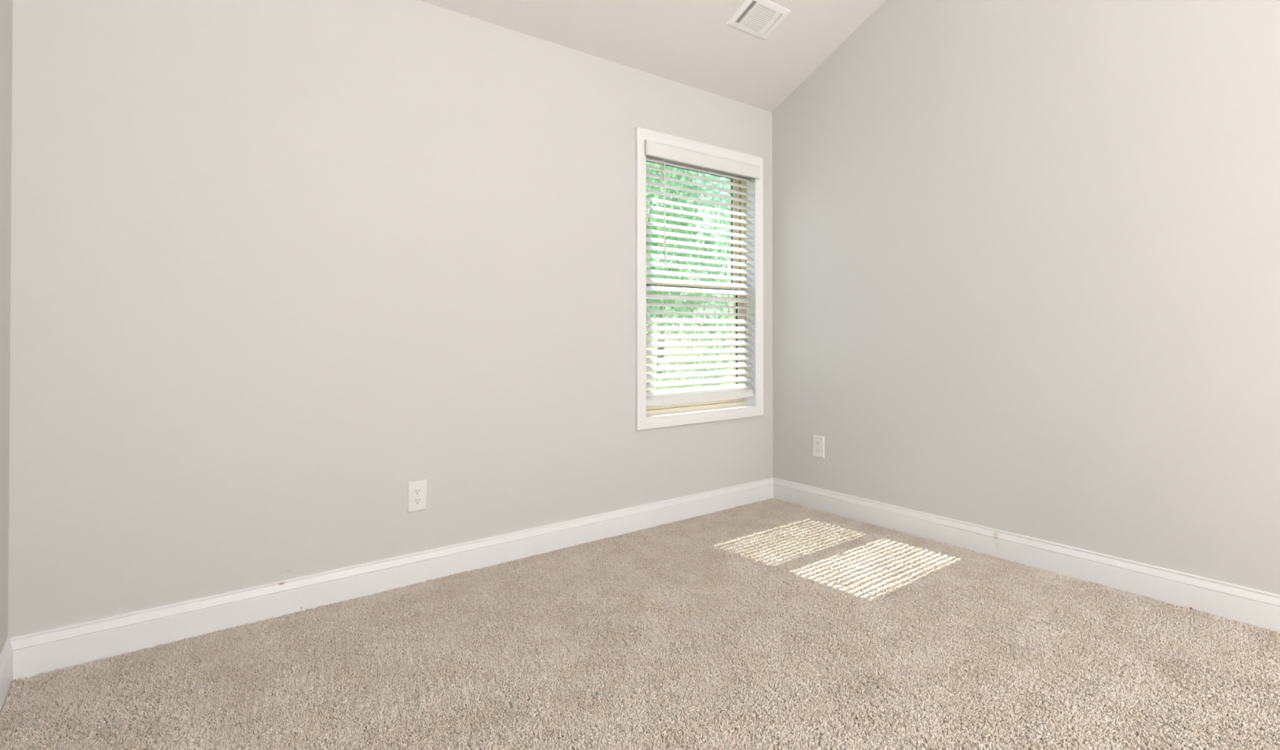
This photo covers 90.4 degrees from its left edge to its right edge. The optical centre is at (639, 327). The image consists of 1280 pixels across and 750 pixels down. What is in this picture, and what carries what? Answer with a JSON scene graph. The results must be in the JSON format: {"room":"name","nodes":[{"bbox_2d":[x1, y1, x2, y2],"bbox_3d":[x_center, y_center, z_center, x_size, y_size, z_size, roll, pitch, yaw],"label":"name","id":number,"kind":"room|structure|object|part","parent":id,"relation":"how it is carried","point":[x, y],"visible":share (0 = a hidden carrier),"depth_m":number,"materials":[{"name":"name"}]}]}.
{"room":"empty bedroom","nodes":[
{"label":"empty bedroom","id":0,"kind":"room"},
{"bbox_2d":[0,0,13,653],"bbox_3d":[-0.146,-0.894,-0.436,0.100,3.883,5.874,0,-1,-38],"label":"wall","id":1,"kind":"structure","parent":0,"point":[6,6],"depth_m":1.84,"materials":[{"name":"beige paint"}]},
{"bbox_2d":[0,638,13,713],"bbox_3d":[-0.100,0.979,-0.418,0.014,0.138,5.874,0,-1,-38],"label":"baseboard","id":2,"kind":"structure","parent":1,"relation":"attached to","point":[6,654],"depth_m":1.82,"materials":[{"name":"white wood"}]},
{"bbox_2d":[8,0,773,637],"bbox_3d":[-0.578,-0.147,3.032,3.653,2.450,0.160,0,-1,-38],"label":"wall","id":3,"kind":"structure","parent":0,"point":[279,268],"depth_m":2.42,"materials":[{"name":"beige paint"}]},
{"bbox_2d":[8,477,773,680],"bbox_3d":[-0.524,1.009,2.953,3.453,0.138,0.014,0,-1,-38],"label":"baseboard","id":4,"kind":"structure","parent":3,"relation":"attached to","point":[46,651],"depth_m":2.43,"materials":[{"name":"white wood"}]},
{"bbox_2d":[407,479,426,512],"bbox_3d":[-0.928,0.704,2.648,0.081,0.126,0.008,0,-1,-38],"label":"wall outlet","id":5,"kind":"object","parent":3,"relation":"attached to","point":[416,490],"visible":1,"depth_m":2.65,"materials":[{"name":"white plastic"}]},
{"bbox_2d":[413,497,422,504],"bbox_3d":[-0.927,0.724,2.646,0.034,0.028,0.003,0,-1,-38],"label":"receptacle","id":6,"kind":"object","parent":5,"relation":"attached to","point":[416,500],"depth_m":2.64,"materials":[{"name":"white plastic"}]},
{"bbox_2d":[413,488,422,495],"bbox_3d":[-0.927,0.685,2.647,0.034,0.028,0.003,0,-1,-38],"label":"receptacle","id":7,"kind":"object","parent":5,"relation":"attached to","point":[416,491],"depth_m":2.65,"materials":[{"name":"white plastic"}]},
{"bbox_2d":[635,126,763,431],"bbox_3d":[0.319,-0.255,3.720,0.985,1.603,0.190,0,-1,-38],"label":"window","id":8,"kind":"structure","parent":3,"relation":"in","point":[683,414],"depth_m":3.72,"materials":[{"name":"beige plastic"}]},
{"bbox_3d":[0.309,0.094,3.730,0.809,0.731,0.028,0,-1,-38],"label":"sash","id":9,"kind":"part","parent":8,"relation":"part of","materials":[{"name":"beige plastic"}]},
{"bbox_3d":[0.292,-0.255,3.755,0.901,1.519,0.102,0,-1,-38],"label":"vinyl frame","id":10,"kind":"part","parent":8,"relation":"part of","materials":[{"name":"beige plastic"}]},
{"bbox_2d":[644,139,760,406],"bbox_3d":[0.365,-0.283,3.667,0.892,1.424,0.083,0,-1,-38],"label":"window blind","id":11,"kind":"object","parent":8,"relation":"attached to","point":[655,152],"visible":0.98,"depth_m":3.65,"materials":[{"name":"white plastic"}]},
{"bbox_3d":[0.107,-0.263,3.520,0.001,1.330,0.002,0,-1,-38],"label":"lift cord","id":12,"kind":"part","parent":11,"relation":"part of","materials":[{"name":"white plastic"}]},
{"bbox_3d":[0.345,-0.262,3.703,0.002,1.330,0.002,0,0,-2],"label":"lift cord","id":13,"kind":"part","parent":11,"relation":"part of","materials":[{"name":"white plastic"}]},
{"bbox_3d":[0.355,0.403,3.667,0.851,0.052,0.036,0,-1,-38],"label":"rail","id":14,"kind":"part","parent":11,"relation":"part of","materials":[{"name":"white plastic"}]},
{"bbox_3d":[0.361,-0.251,3.656,0.002,1.352,0.011,0,-1,-38],"label":"ladder cord","id":15,"kind":"part","parent":11,"relation":"part of","materials":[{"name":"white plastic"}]},
{"bbox_3d":[0.566,-0.271,3.857,0.002,1.309,0.011,0,-1,-38],"label":"ladder cord","id":16,"kind":"part","parent":11,"relation":"part of","materials":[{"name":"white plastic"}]},
{"bbox_3d":[0.571,-0.260,3.877,0.002,1.330,0.002,0,0,-2],"label":"lift cord","id":17,"kind":"part","parent":11,"relation":"part of","materials":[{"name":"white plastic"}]},
{"bbox_3d":[0.285,-0.602,3.766,0.809,0.734,0.028,0,-1,-38],"label":"sash","id":18,"kind":"part","parent":8,"relation":"part of","materials":[{"name":"beige plastic"}]},
{"bbox_2d":[0,603,1199,748],"bbox_3d":[1.245,1.125,0.654,3.653,0.138,6.134,0,-1,-38],"label":"floor","id":19,"kind":"structure","parent":0,"point":[1029,603],"depth_m":1.72,"materials":[{"name":"beige carpet"}]},
{"bbox_2d":[0,497,1279,749],"bbox_3d":[0.343,1.058,1.827,3.424,0.019,2.826,0,-1,-38],"label":"carpet","id":20,"kind":"structure","parent":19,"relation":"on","point":[611,638],"depth_m":2.00,"materials":[{"name":"beige carpet"}]},
{"bbox_2d":[418,0,885,112],"bbox_3d":[1.261,-2.082,0.658,4.053,1.729,6.594,0,-1,-38],"label":"ceiling","id":21,"kind":"structure","parent":0,"point":[688,42],"depth_m":3.30,"materials":[{"name":"white paint"}]},
{"bbox_2d":[725,0,791,39],"bbox_3d":[0.611,-1.596,3.272,0.297,0.090,0.179,0,-1,-38],"label":"ceiling vent","id":22,"kind":"object","parent":21,"relation":"in","point":[759,19],"visible":1,"depth_m":3.27,"materials":[{"name":"white metal"}]},
{"bbox_2d":[772,0,1279,595],"bbox_3d":[2.669,-0.877,1.731,0.100,3.883,5.874,0,-1,-38],"label":"wall","id":23,"kind":"structure","parent":0,"point":[1025,254],"depth_m":2.78,"materials":[{"name":"beige paint"}]},
{"bbox_2d":[813,435,824,458],"bbox_3d":[1.049,0.702,3.736,0.008,0.126,0.081,0,-1,-38],"label":"wall outlet","id":24,"kind":"object","parent":23,"relation":"attached to","point":[818,441],"visible":1,"depth_m":3.73,"materials":[{"name":"white plastic"}]},
{"bbox_2d":[815,447,820,453],"bbox_3d":[1.046,0.722,3.734,0.003,0.028,0.034,0,-1,-38],"label":"receptacle","id":25,"kind":"object","parent":24,"relation":"attached to","point":[817,449],"depth_m":3.73,"materials":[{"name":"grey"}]},
{"bbox_2d":[815,440,820,445],"bbox_3d":[1.046,0.683,3.735,0.003,0.028,0.034,0,-1,-38],"label":"receptacle","id":26,"kind":"object","parent":24,"relation":"attached to","point":[817,442],"depth_m":3.73,"materials":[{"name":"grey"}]},
{"bbox_2d":[773,477,1279,633],"bbox_3d":[2.626,0.995,1.680,0.014,0.138,5.874,0,-1,-38],"label":"baseboard","id":27,"kind":"structure","parent":23,"relation":"attached to","point":[1259,608],"depth_m":2.73,"materials":[{"name":"white wood"}]},
{"label":"outside","id":28,"kind":"structure","parent":0,"visible":0},
{"bbox_2d":[646,354,732,390],"bbox_3d":[-3.369,1.872,20.758,44.000,0.200,30.966,0,-1,-38],"label":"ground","id":29,"kind":"structure","parent":28,"point":[701,355],"depth_m":31.84,"materials":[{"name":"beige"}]},
{"bbox_2d":[646,355,724,390],"bbox_3d":[0.569,1.044,7.808,1.411,1.398,1.344,0,-1,-38],"label":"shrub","id":30,"kind":"object","parent":29,"relation":"on","point":[681,363],"visible":0.05,"depth_m":7.89,"materials":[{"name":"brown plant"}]},
{"bbox_2d":[645,161,727,325],"bbox_3d":[0.044,-1.235,10.530,3.019,5.959,2.721,0,-1,-38],"label":"tree","id":31,"kind":"object","parent":29,"relation":"on","point":[647,171],"visible":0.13,"depth_m":10.04,"materials":[{"name":"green plant"}]},
{"bbox_2d":[645,167,732,382],"bbox_3d":[1.062,-1.831,18.331,8.849,7.281,4.710,0,-1,-38],"label":"tree","id":32,"kind":"object","parent":29,"relation":"on","point":[655,197],"visible":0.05,"depth_m":18.02,"materials":[{"name":"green plant"}]},
{"bbox_2d":[697,172,731,333],"bbox_3d":[2.501,-1.199,12.505,3.038,5.910,2.847,0,-1,-31],"label":"tree","id":33,"kind":"object","parent":29,"relation":"on","point":[713,184],"visible":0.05,"depth_m":12.21,"materials":[{"name":"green plant"}]}
]}

